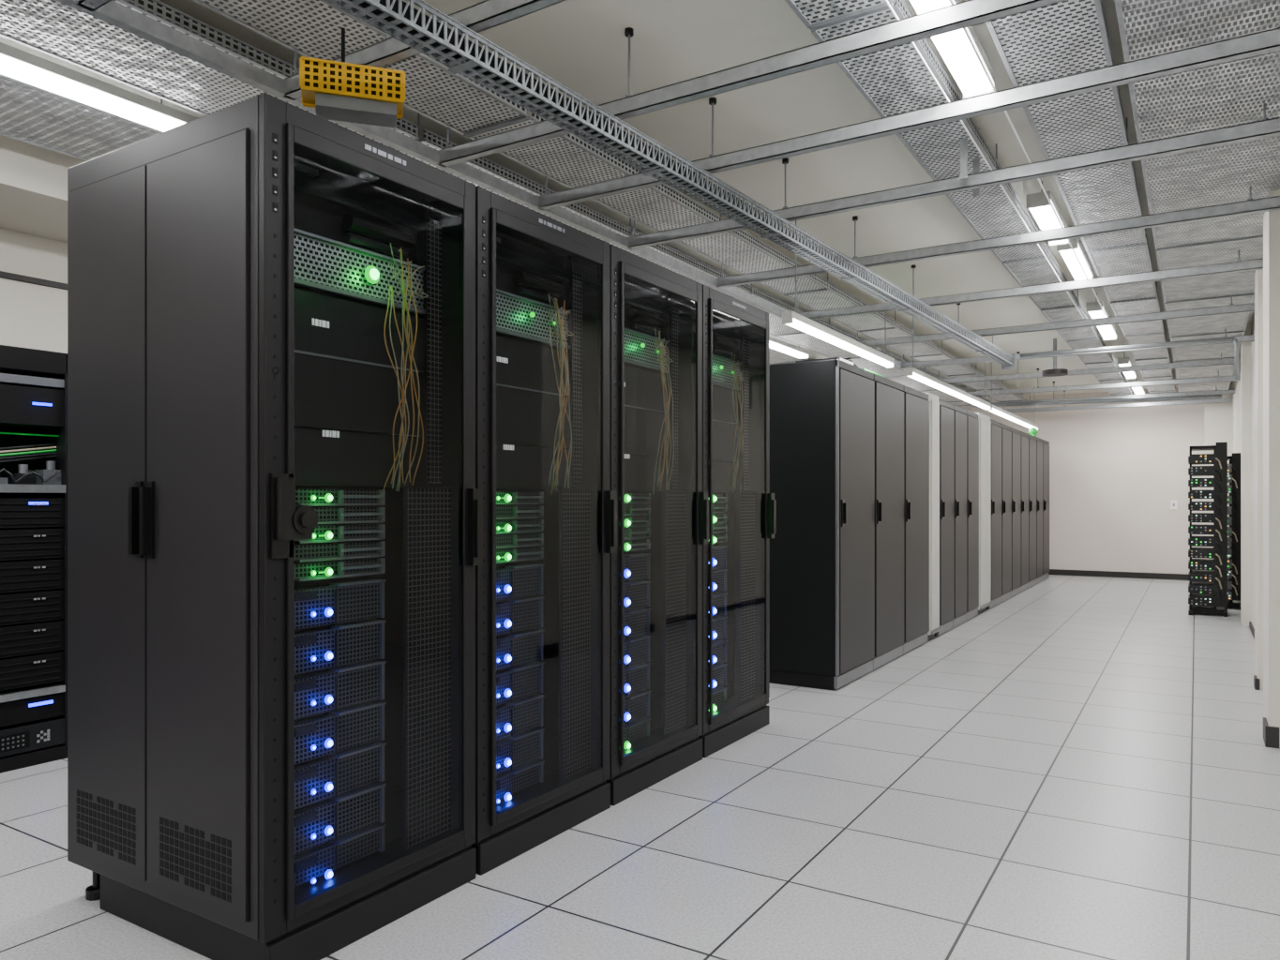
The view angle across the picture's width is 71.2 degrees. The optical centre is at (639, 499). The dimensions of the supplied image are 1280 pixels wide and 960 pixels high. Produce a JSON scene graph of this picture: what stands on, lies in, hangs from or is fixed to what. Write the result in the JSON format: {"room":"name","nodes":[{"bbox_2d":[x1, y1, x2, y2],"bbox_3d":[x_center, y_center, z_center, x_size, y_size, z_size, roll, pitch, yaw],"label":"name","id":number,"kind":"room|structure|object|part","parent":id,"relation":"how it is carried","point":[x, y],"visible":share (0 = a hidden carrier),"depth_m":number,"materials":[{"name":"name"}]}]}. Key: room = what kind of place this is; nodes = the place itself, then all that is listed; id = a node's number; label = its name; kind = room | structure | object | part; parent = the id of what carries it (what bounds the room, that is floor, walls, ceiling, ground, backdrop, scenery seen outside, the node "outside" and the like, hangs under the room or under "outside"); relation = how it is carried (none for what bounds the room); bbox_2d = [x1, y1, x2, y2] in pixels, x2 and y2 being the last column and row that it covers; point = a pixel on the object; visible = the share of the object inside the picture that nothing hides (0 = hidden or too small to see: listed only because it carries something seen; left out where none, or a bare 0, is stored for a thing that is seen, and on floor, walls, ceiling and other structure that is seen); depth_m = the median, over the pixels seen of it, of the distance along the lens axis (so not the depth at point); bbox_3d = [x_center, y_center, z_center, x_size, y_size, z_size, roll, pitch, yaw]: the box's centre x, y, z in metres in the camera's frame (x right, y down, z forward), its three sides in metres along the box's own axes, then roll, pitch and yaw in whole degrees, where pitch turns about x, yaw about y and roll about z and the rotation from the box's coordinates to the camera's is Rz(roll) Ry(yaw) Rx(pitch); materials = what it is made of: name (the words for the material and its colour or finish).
{"room":"server room","nodes":[
{"label":"server room","id":0,"kind":"room"},
{"bbox_2d":[0,227,67,353],"bbox_3d":[-1.107,-0.240,8.345,0.100,2.880,18.400,0,0,32],"label":"wall","id":1,"kind":"structure","parent":0,"point":[32,316],"depth_m":4.79,"materials":[{"name":"paint"}]},
{"bbox_2d":[0,271,67,289],"bbox_3d":[-1.056,-1.175,8.314,0.020,0.030,18.200,0,0,32],"label":"trim rail","id":2,"kind":"object","parent":1,"relation":"attached to","point":[5,275],"visible":0.02,"depth_m":4.78,"materials":[{"name":"grey metal"}]},
{"bbox_2d":[0,135,85,242],"bbox_3d":[-0.746,-1.550,8.121,0.750,0.260,18.200,0,0,32],"label":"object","id":3,"kind":"structure","parent":1,"relation":"attached to","point":[34,179],"depth_m":4.20,"materials":[{"name":"paint"}]},
{"bbox_2d":[0,0,1254,398],"bbox_3d":[2.119,-1.730,6.337,7.700,0.100,18.400,0,0,32],"label":"ceiling","id":4,"kind":"structure","parent":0,"point":[582,45],"depth_m":4.07,"materials":[{"name":"metal"}]},
{"bbox_2d":[0,574,1279,959],"bbox_3d":[2.119,1.250,6.337,7.700,0.100,18.400,0,0,32],"label":"floor","id":5,"kind":"structure","parent":0,"point":[1076,767],"depth_m":3.18,"materials":[{"name":"tile"}]},
{"bbox_2d":[0,345,67,773],"bbox_3d":[-3.191,0.260,4.047,0.805,1.880,0.799,0,0,32],"label":"storage rack","id":6,"kind":"object","parent":5,"relation":"on","point":[34,383],"visible":0.95,"depth_m":4.05,"materials":[{"name":"metal"}]},
{"bbox_2d":[67,92,482,959],"bbox_3d":[-1.110,0.100,2.734,1.005,2.200,0.795,0,0,32],"label":"rack","id":7,"kind":"object","parent":5,"relation":"on","point":[275,505],"visible":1,"depth_m":2.49,"materials":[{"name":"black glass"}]},
{"bbox_3d":[-0.706,0.055,2.526,0.012,2.000,0.677,0,0,32],"label":"door frame","id":8,"kind":"part","parent":7,"relation":"part of","materials":[{"name":"black metal"}]},
{"bbox_3d":[-0.662,0.080,2.746,0.044,1.920,0.200,0,0,32],"label":"panel","id":9,"kind":"part","parent":7,"relation":"part of","materials":[{"name":"black metal"}]},
{"bbox_2d":[471,185,617,875],"bbox_3d":[-0.700,0.100,3.402,0.995,2.200,0.757,0,0,32],"label":"rack","id":10,"kind":"object","parent":5,"relation":"on","point":[550,509],"visible":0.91,"depth_m":3.29,"materials":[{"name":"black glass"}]},
{"bbox_3d":[-0.257,0.080,3.396,0.044,1.920,0.200,0,0,32],"label":"panel","id":11,"kind":"part","parent":10,"relation":"part of","materials":[{"name":"black metal"}]},
{"bbox_2d":[606,243,708,805],"bbox_3d":[-0.296,0.100,4.052,0.995,2.200,0.757,0,0,32],"label":"rack","id":12,"kind":"object","parent":5,"relation":"on","point":[655,310],"visible":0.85,"depth_m":3.97,"materials":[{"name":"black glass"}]},
{"bbox_3d":[0.147,0.080,4.045,0.044,1.920,0.200,0,0,32],"label":"panel","id":13,"kind":"part","parent":12,"relation":"part of","materials":[{"name":"black metal"}]},
{"bbox_2d":[699,284,775,757],"bbox_3d":[0.108,0.100,4.701,0.995,2.200,0.757,0,0,32],"label":"rack","id":14,"kind":"object","parent":5,"relation":"on","point":[735,332],"visible":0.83,"depth_m":4.65,"materials":[{"name":"black metal"}]},
{"bbox_3d":[0.551,0.080,4.695,0.044,1.920,0.200,0,0,32],"label":"panel","id":15,"kind":"part","parent":14,"relation":"part of","materials":[{"name":"black metal"}]},
{"bbox_2d":[769,359,874,690],"bbox_3d":[1.047,0.160,6.144,0.984,2.080,0.739,0,0,32],"label":"tall cabinet","id":16,"kind":"object","parent":5,"relation":"on","point":[822,413],"visible":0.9,"depth_m":5.74,"materials":[{"name":"black metal"}]},
{"bbox_2d":[795,357,884,376],"bbox_3d":[1.640,-0.972,6.959,0.330,0.184,1.450,0,0,32],"label":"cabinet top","id":17,"kind":"object","parent":16,"relation":"attached to","point":[849,360],"visible":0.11,"depth_m":6.40,"materials":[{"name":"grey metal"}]},
{"bbox_3d":[1.288,0.085,5.629,0.030,0.170,0.050,0,0,32],"label":"door handle","id":18,"kind":"part","parent":16,"relation":"part of","materials":[{"name":"black plastic"}]},
{"bbox_3d":[1.435,0.138,5.916,0.024,1.925,0.705,0,0,32],"label":"door","id":19,"kind":"part","parent":16,"relation":"part of","materials":[{"name":"grey metal"}]},
{"bbox_2d":[873,373,903,670],"bbox_3d":[1.441,0.160,6.777,0.984,2.080,0.739,0,0,32],"label":"tall cabinet","id":20,"kind":"object","parent":5,"relation":"on","point":[889,395],"visible":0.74,"depth_m":6.49,"materials":[{"name":"grey metal"}]},
{"bbox_3d":[1.682,0.085,6.262,0.030,0.170,0.050,0,0,32],"label":"door handle","id":21,"kind":"part","parent":20,"relation":"part of","materials":[{"name":"black plastic"}]},
{"bbox_2d":[902,385,929,654],"bbox_3d":[1.834,0.160,7.409,0.984,2.080,0.739,0,0,32],"label":"tall cabinet","id":22,"kind":"object","parent":5,"relation":"on","point":[916,403],"visible":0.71,"depth_m":7.11,"materials":[{"name":"grey metal"}]},
{"bbox_3d":[2.076,0.085,6.894,0.030,0.170,0.050,0,0,32],"label":"door handle","id":23,"kind":"part","parent":22,"relation":"part of","materials":[{"name":"black plastic"}]},
{"bbox_2d":[924,392,939,641],"bbox_3d":[2.122,0.150,7.890,0.964,2.100,0.320,0,0,32],"label":"panel","id":24,"kind":"object","parent":5,"relation":"on","point":[934,404],"visible":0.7,"depth_m":7.59,"materials":[{"name":"white metal"}]},
{"bbox_2d":[934,399,954,636],"bbox_3d":[2.369,0.160,8.269,0.984,2.080,0.544,0,0,32],"label":"tall cabinet","id":25,"kind":"object","parent":5,"relation":"on","point":[946,409],"visible":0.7,"depth_m":8.00,"materials":[{"name":"grey metal"}]},
{"bbox_3d":[2.662,0.085,7.837,0.030,0.170,0.050,0,0,32],"label":"door handle","id":26,"kind":"part","parent":25,"relation":"part of","materials":[{"name":"black plastic"}]},
{"bbox_2d":[952,405,966,628],"bbox_3d":[2.660,0.160,8.736,0.984,2.080,0.544,0,0,32],"label":"tall cabinet","id":27,"kind":"object","parent":5,"relation":"on","point":[960,417],"visible":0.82,"depth_m":8.47,"materials":[{"name":"grey metal"}]},
{"bbox_3d":[2.953,0.085,8.304,0.030,0.170,0.050,0,0,32],"label":"door handle","id":28,"kind":"part","parent":27,"relation":"part of","materials":[{"name":"black plastic"}]},
{"bbox_2d":[965,409,978,620],"bbox_3d":[2.951,0.160,9.203,0.984,2.080,0.544,0,0,32],"label":"tall cabinet","id":29,"kind":"object","parent":5,"relation":"on","point":[972,421],"visible":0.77,"depth_m":8.94,"materials":[{"name":"grey metal"}]},
{"bbox_3d":[3.244,0.085,8.771,0.030,0.170,0.050,0,0,32],"label":"door handle","id":30,"kind":"part","parent":29,"relation":"part of","materials":[{"name":"black plastic"}]},
{"bbox_2d":[975,412,991,614],"bbox_3d":[3.256,0.150,9.711,0.964,2.100,0.570,0,0,32],"label":"panel","id":31,"kind":"object","parent":5,"relation":"on","point":[985,424],"visible":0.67,"depth_m":9.41,"materials":[{"name":"white metal"}]},
{"bbox_2d":[986,419,1001,609],"bbox_3d":[3.597,0.160,10.241,0.984,2.080,0.649,0,0,32],"label":"tall cabinet","id":32,"kind":"object","parent":5,"relation":"on","point":[996,427],"visible":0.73,"depth_m":9.98,"materials":[{"name":"grey metal"}]},
{"bbox_3d":[3.862,0.085,9.764,0.030,0.170,0.050,0,0,32],"label":"door handle","id":33,"kind":"part","parent":32,"relation":"part of","materials":[{"name":"black plastic"}]},
{"bbox_3d":[3.985,0.138,10.012,0.024,1.925,0.615,0,0,32],"label":"door","id":34,"kind":"part","parent":32,"relation":"part of","materials":[{"name":"grey metal"}]},
{"bbox_2d":[1000,423,1011,602],"bbox_3d":[3.943,0.160,10.797,0.984,2.080,0.649,0,0,32],"label":"tall cabinet","id":35,"kind":"object","parent":5,"relation":"on","point":[1006,431],"visible":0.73,"depth_m":10.53,"materials":[{"name":"grey metal"}]},
{"bbox_3d":[4.208,0.085,10.320,0.030,0.170,0.050,0,0,32],"label":"door handle","id":36,"kind":"part","parent":35,"relation":"part of","materials":[{"name":"black plastic"}]},
{"bbox_2d":[1009,427,1021,597],"bbox_3d":[4.289,0.160,11.353,0.984,2.080,0.649,0,0,32],"label":"tall cabinet","id":37,"kind":"object","parent":5,"relation":"on","point":[1016,433],"visible":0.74,"depth_m":11.07,"materials":[{"name":"grey metal"}]},
{"bbox_3d":[4.554,0.085,10.876,0.030,0.170,0.050,0,0,32],"label":"door handle","id":38,"kind":"part","parent":37,"relation":"part of","materials":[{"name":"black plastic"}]},
{"bbox_2d":[1020,431,1028,592],"bbox_3d":[4.635,0.160,11.909,0.984,2.080,0.649,0,0,32],"label":"tall cabinet","id":39,"kind":"object","parent":5,"relation":"on","point":[1024,436],"visible":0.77,"depth_m":11.63,"materials":[{"name":"grey metal"}]},
{"bbox_3d":[4.900,0.085,11.432,0.030,0.170,0.050,0,0,32],"label":"door handle","id":40,"kind":"part","parent":39,"relation":"part of","materials":[{"name":"black plastic"}]},
{"bbox_2d":[1027,434,1036,588],"bbox_3d":[4.981,0.160,12.465,0.984,2.080,0.649,0,0,32],"label":"tall cabinet","id":41,"kind":"object","parent":5,"relation":"on","point":[1031,439],"visible":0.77,"depth_m":12.15,"materials":[{"name":"grey metal"}]},
{"bbox_3d":[5.246,0.085,11.988,0.030,0.170,0.050,0,0,32],"label":"door handle","id":42,"kind":"part","parent":41,"relation":"part of","materials":[{"name":"black plastic"}]},
{"bbox_2d":[1028,427,1038,436],"bbox_3d":[5.491,-0.945,12.484,0.120,0.130,0.200,0,0,32],"label":"beacon","id":43,"kind":"object","parent":41,"relation":"on","point":[1032,431],"visible":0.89,"depth_m":12.44,"materials":[{"name":"plastic"}]},
{"bbox_2d":[1035,436,1043,584],"bbox_3d":[5.327,0.160,13.021,0.984,2.080,0.649,0,0,32],"label":"tall cabinet","id":44,"kind":"object","parent":5,"relation":"on","point":[1039,442],"visible":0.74,"depth_m":12.73,"materials":[{"name":"grey metal"}]},
{"bbox_3d":[5.593,0.085,12.544,0.030,0.170,0.050,0,0,32],"label":"door handle","id":45,"kind":"part","parent":44,"relation":"part of","materials":[{"name":"black plastic"}]},
{"bbox_2d":[1042,439,1049,580],"bbox_3d":[5.673,0.160,13.577,0.984,2.080,0.649,0,0,32],"label":"tall cabinet","id":46,"kind":"object","parent":5,"relation":"on","point":[1046,444],"visible":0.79,"depth_m":13.29,"materials":[{"name":"grey metal"}]},
{"bbox_3d":[5.939,0.085,13.100,0.030,0.170,0.050,0,0,32],"label":"door handle","id":47,"kind":"part","parent":46,"relation":"part of","materials":[{"name":"black plastic"}]},
{"bbox_2d":[1188,441,1227,617],"bbox_3d":[5.989,0.305,9.434,0.342,1.790,0.553,0,0,32],"label":"rack","id":48,"kind":"object","parent":5,"relation":"on","point":[1208,574],"visible":1,"depth_m":9.23,"materials":[{"name":"black metal"}]},
{"bbox_2d":[1227,452,1240,610],"bbox_3d":[6.607,0.345,9.991,0.202,1.710,0.553,0,0,32],"label":"rack","id":49,"kind":"object","parent":5,"relation":"on","point":[1234,466],"visible":0.47,"depth_m":9.77,"materials":[{"name":"black metal"}]},
{"bbox_2d":[56,0,1279,412],"bbox_3d":[3.565,-1.528,6.262,4.765,0.305,16.400,0,0,32],"label":"frame","id":50,"kind":"structure","parent":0,"point":[487,14],"depth_m":3.57,"materials":[{"name":"grey metal"}]},
{"bbox_2d":[0,42,197,131],"bbox_3d":[-2.251,-1.595,3.121,0.112,0.170,1.450,0,0,32],"label":"lamp","id":51,"kind":"object","parent":50,"relation":"attached to","point":[15,63],"visible":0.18,"depth_m":3.34,"materials":[{"name":"white plastic"}]},
{"bbox_2d":[299,27,405,128],"bbox_3d":[-0.898,-1.335,2.797,0.308,0.270,0.128,0,0,-18],"label":"cable tray","id":52,"kind":"object","parent":50,"relation":"attached to","point":[342,91],"visible":1,"depth_m":2.75,"materials":[{"name":"paint"}]},
{"bbox_2d":[0,74,812,364],"bbox_3d":[0.018,-1.619,7.692,0.616,0.122,17.680,0,0,32],"label":"cable tray","id":53,"kind":"object","parent":50,"relation":"attached to","point":[29,113],"visible":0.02,"depth_m":3.75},
{"bbox_2d":[0,0,990,406],"bbox_3d":[0.803,-1.614,7.204,0.566,0.132,17.680,0,0,32],"label":"cable tray","id":54,"kind":"object","parent":50,"relation":"attached to","point":[56,29],"visible":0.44,"depth_m":3.25,"materials":[{"name":"metal"}]},
{"bbox_2d":[192,0,1030,402],"bbox_3d":[1.406,-1.594,6.829,0.346,0.172,17.680,0,0,32],"label":"cable tray","id":55,"kind":"object","parent":50,"relation":"attached to","point":[309,28],"visible":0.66,"depth_m":3.94,"materials":[{"name":"metal"}]},
{"bbox_2d":[324,0,1015,370],"bbox_3d":[0.480,-1.296,4.027,0.122,0.152,10.530,0,0,34],"label":"cable tray","id":56,"kind":"object","parent":50,"relation":"attached to","point":[465,55],"visible":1,"depth_m":3.13,"materials":[{"name":"metal"}]},
{"bbox_2d":[769,336,809,359],"bbox_3d":[1.369,-1.595,8.936,0.112,0.170,1.450,0,0,32],"label":"lamp","id":57,"kind":"object","parent":50,"relation":"attached to","point":[775,344],"visible":0.49,"depth_m":9.09,"materials":[{"name":"white plastic"}]},
{"bbox_2d":[782,220,894,368],"bbox_3d":[1.408,-1.355,6.103,0.062,0.650,2.080,0,0,32],"label":"lamp","id":58,"kind":"object","parent":50,"relation":"hanging from","point":[792,319],"visible":0.92,"depth_m":5.86,"materials":[{"name":"white plastic"}]},
{"bbox_2d":[904,316,991,409],"bbox_3d":[3.112,-1.355,8.841,0.062,0.650,3.330,0,0,32],"label":"lamp","id":59,"kind":"object","parent":50,"relation":"hanging from","point":[911,372],"visible":0.94,"depth_m":8.33,"materials":[{"name":"white plastic"}]},
{"bbox_2d":[909,0,994,99],"bbox_3d":[0.960,-1.595,2.848,0.112,0.170,1.180,0,0,32],"label":"lamp","id":60,"kind":"object","parent":50,"relation":"hanging from","point":[955,47],"visible":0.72,"depth_m":3.06,"materials":[{"name":"white plastic"}]},
{"bbox_2d":[784,0,1133,395],"bbox_3d":[2.662,-1.607,6.046,0.286,0.147,17.680,0,0,32],"label":"cable tray","id":61,"kind":"object","parent":50,"relation":"hanging from","point":[896,80],"visible":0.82,"depth_m":3.87,"materials":[{"name":"metal"}]},
{"bbox_2d":[986,361,1038,430],"bbox_3d":[4.961,-1.355,11.812,0.062,0.650,3.530,0,0,32],"label":"lamp","id":62,"kind":"object","parent":50,"relation":"hanging from","point":[996,410],"visible":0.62,"depth_m":11.27,"materials":[{"name":"white plastic"}]},
{"bbox_2d":[1026,180,1069,246],"bbox_3d":[2.268,-1.595,4.949,0.112,0.170,0.830,0,0,32],"label":"lamp","id":63,"kind":"object","parent":50,"relation":"hanging from","point":[1038,203],"visible":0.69,"depth_m":4.73,"materials":[{"name":"white plastic"}]},
{"bbox_2d":[1042,338,1068,376],"bbox_3d":[4.329,-1.490,9.320,0.240,0.380,0.240,0,0,32],"label":"ceiling lamp","id":64,"kind":"object","parent":50,"relation":"attached to","point":[1055,371],"visible":0.91,"depth_m":9.28,"materials":[{"name":"grey metal"}]},
{"bbox_2d":[1056,238,1092,280],"bbox_3d":[2.822,-1.595,5.782,0.112,0.170,0.930,0,0,32],"label":"lamp","id":65,"kind":"object","parent":50,"relation":"hanging from","point":[1066,251],"visible":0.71,"depth_m":5.66,"materials":[{"name":"white plastic"}]},
{"bbox_2d":[985,0,1175,393],"bbox_3d":[3.104,-1.607,5.772,0.326,0.147,17.680,0,0,32],"label":"ceiling panel","id":66,"kind":"object","parent":50,"relation":"hanging from","point":[1067,37],"visible":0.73,"depth_m":3.79,"materials":[{"name":"metal"}]},
{"bbox_2d":[971,394,1221,407],"bbox_3d":[6.108,-1.333,12.114,3.035,0.058,0.130,0,0,21],"label":"beam","id":67,"kind":"structure","parent":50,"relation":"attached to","point":[1205,397],"depth_m":12.05,"materials":[{"name":"grey metal"}]},
{"bbox_2d":[1086,292,1109,318],"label":"lamp","id":68,"kind":"object","parent":50,"relation":"hanging from","point":[1094,310],"depth_m":7.18,"materials":[{"name":"white plastic"}]},
{"bbox_2d":[1097,324,1116,340],"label":"lamp","id":69,"kind":"object","parent":50,"relation":"hanging from","point":[1108,332],"depth_m":8.12,"materials":[{"name":"white plastic"}]},
{"bbox_2d":[1117,351,1132,366],"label":"lamp","id":70,"kind":"object","parent":50,"relation":"hanging from","point":[1124,362],"depth_m":9.96,"materials":[{"name":"white plastic"}]},
{"bbox_2d":[1019,336,1239,380],"bbox_3d":[4.282,-1.181,7.912,1.707,0.362,0.036,0,0,32],"label":"conduit pipe","id":71,"kind":"object","parent":50,"relation":"attached to","point":[1222,339],"visible":1,"depth_m":7.78,"materials":[{"name":"silver metal"}]},
{"bbox_2d":[1123,371,1136,378],"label":"lamp","id":72,"kind":"object","parent":50,"relation":"hanging from","point":[1130,374],"depth_m":10.87,"materials":[{"name":"white plastic"}]},
{"bbox_2d":[1131,378,1144,394],"bbox_3d":[6.997,-1.595,12.547,0.112,0.170,1.330,0,0,32],"label":"lamp","id":73,"kind":"object","parent":50,"relation":"hanging from","point":[1138,390],"visible":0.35,"depth_m":12.40,"materials":[{"name":"white plastic"}]},
{"bbox_2d":[1114,0,1279,394],"bbox_3d":[3.524,-1.584,5.510,0.576,0.192,17.680,0,0,32],"label":"ceiling panel","id":74,"kind":"object","parent":50,"relation":"hanging from","point":[1233,93],"visible":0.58,"depth_m":3.88,"materials":[{"name":"grey metal"}]},
{"bbox_2d":[958,387,1204,574],"bbox_3d":[6.954,-0.240,14.105,7.500,2.880,0.100,0,0,32],"label":"wall","id":75,"kind":"structure","parent":0,"point":[1115,474],"depth_m":13.78,"materials":[{"name":"paint"}]},
{"bbox_2d":[1048,569,1188,580],"bbox_3d":[6.032,1.155,14.611,5.400,0.090,0.015,0,0,32],"label":"baseboard","id":76,"kind":"structure","parent":75,"relation":"attached to","point":[1084,573],"depth_m":13.76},
{"bbox_2d":[1170,500,1177,509],"bbox_3d":[7.997,0.075,13.387,0.090,0.130,0.018,0,0,32],"label":"wall switch","id":77,"kind":"object","parent":75,"relation":"attached to","point":[1173,504],"visible":1,"depth_m":13.38,"materials":[{"name":"white plastic"}]},
{"bbox_2d":[1204,381,1233,557],"bbox_3d":[8.380,-0.240,12.953,0.340,2.880,0.350,0,0,32],"label":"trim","id":78,"kind":"structure","parent":75,"relation":"attached to","point":[1218,417],"depth_m":12.80,"materials":[{"name":"paint"}]},
{"bbox_2d":[1233,312,1254,628],"bbox_3d":[6.082,-0.240,8.788,0.160,2.880,9.850,0,0,32],"label":"wall","id":79,"kind":"structure","parent":0,"point":[1236,384],"depth_m":8.26,"materials":[{"name":"paint"}]},
{"bbox_2d":[1240,321,1250,627],"bbox_3d":[5.813,-0.240,8.573,0.070,2.880,0.300,0,0,32],"label":"pillar","id":80,"kind":"structure","parent":79,"relation":"attached to","point":[1245,347],"depth_m":8.45,"materials":[{"name":"paint"}]},
{"bbox_2d":[1254,269,1263,690],"bbox_3d":[4.039,-0.240,5.761,0.110,2.880,0.350,0,0,32],"label":"pillar","id":81,"kind":"structure","parent":79,"relation":"attached to","point":[1258,275],"depth_m":5.64,"materials":[{"name":"paint"}]},
{"bbox_2d":[1249,621,1279,748],"bbox_3d":[4.430,1.150,6.361,0.117,0.100,4.917,0,0,34],"label":"baseboard","id":82,"kind":"structure","parent":79,"relation":"attached to","point":[1270,734],"depth_m":4.33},
{"bbox_2d":[1263,189,1279,748],"bbox_3d":[4.023,-0.240,4.004,2.000,2.880,0.450,0,0,32],"label":"column","id":83,"kind":"structure","parent":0,"point":[1271,218],"depth_m":4.34,"materials":[{"name":"paint"}]}
]}

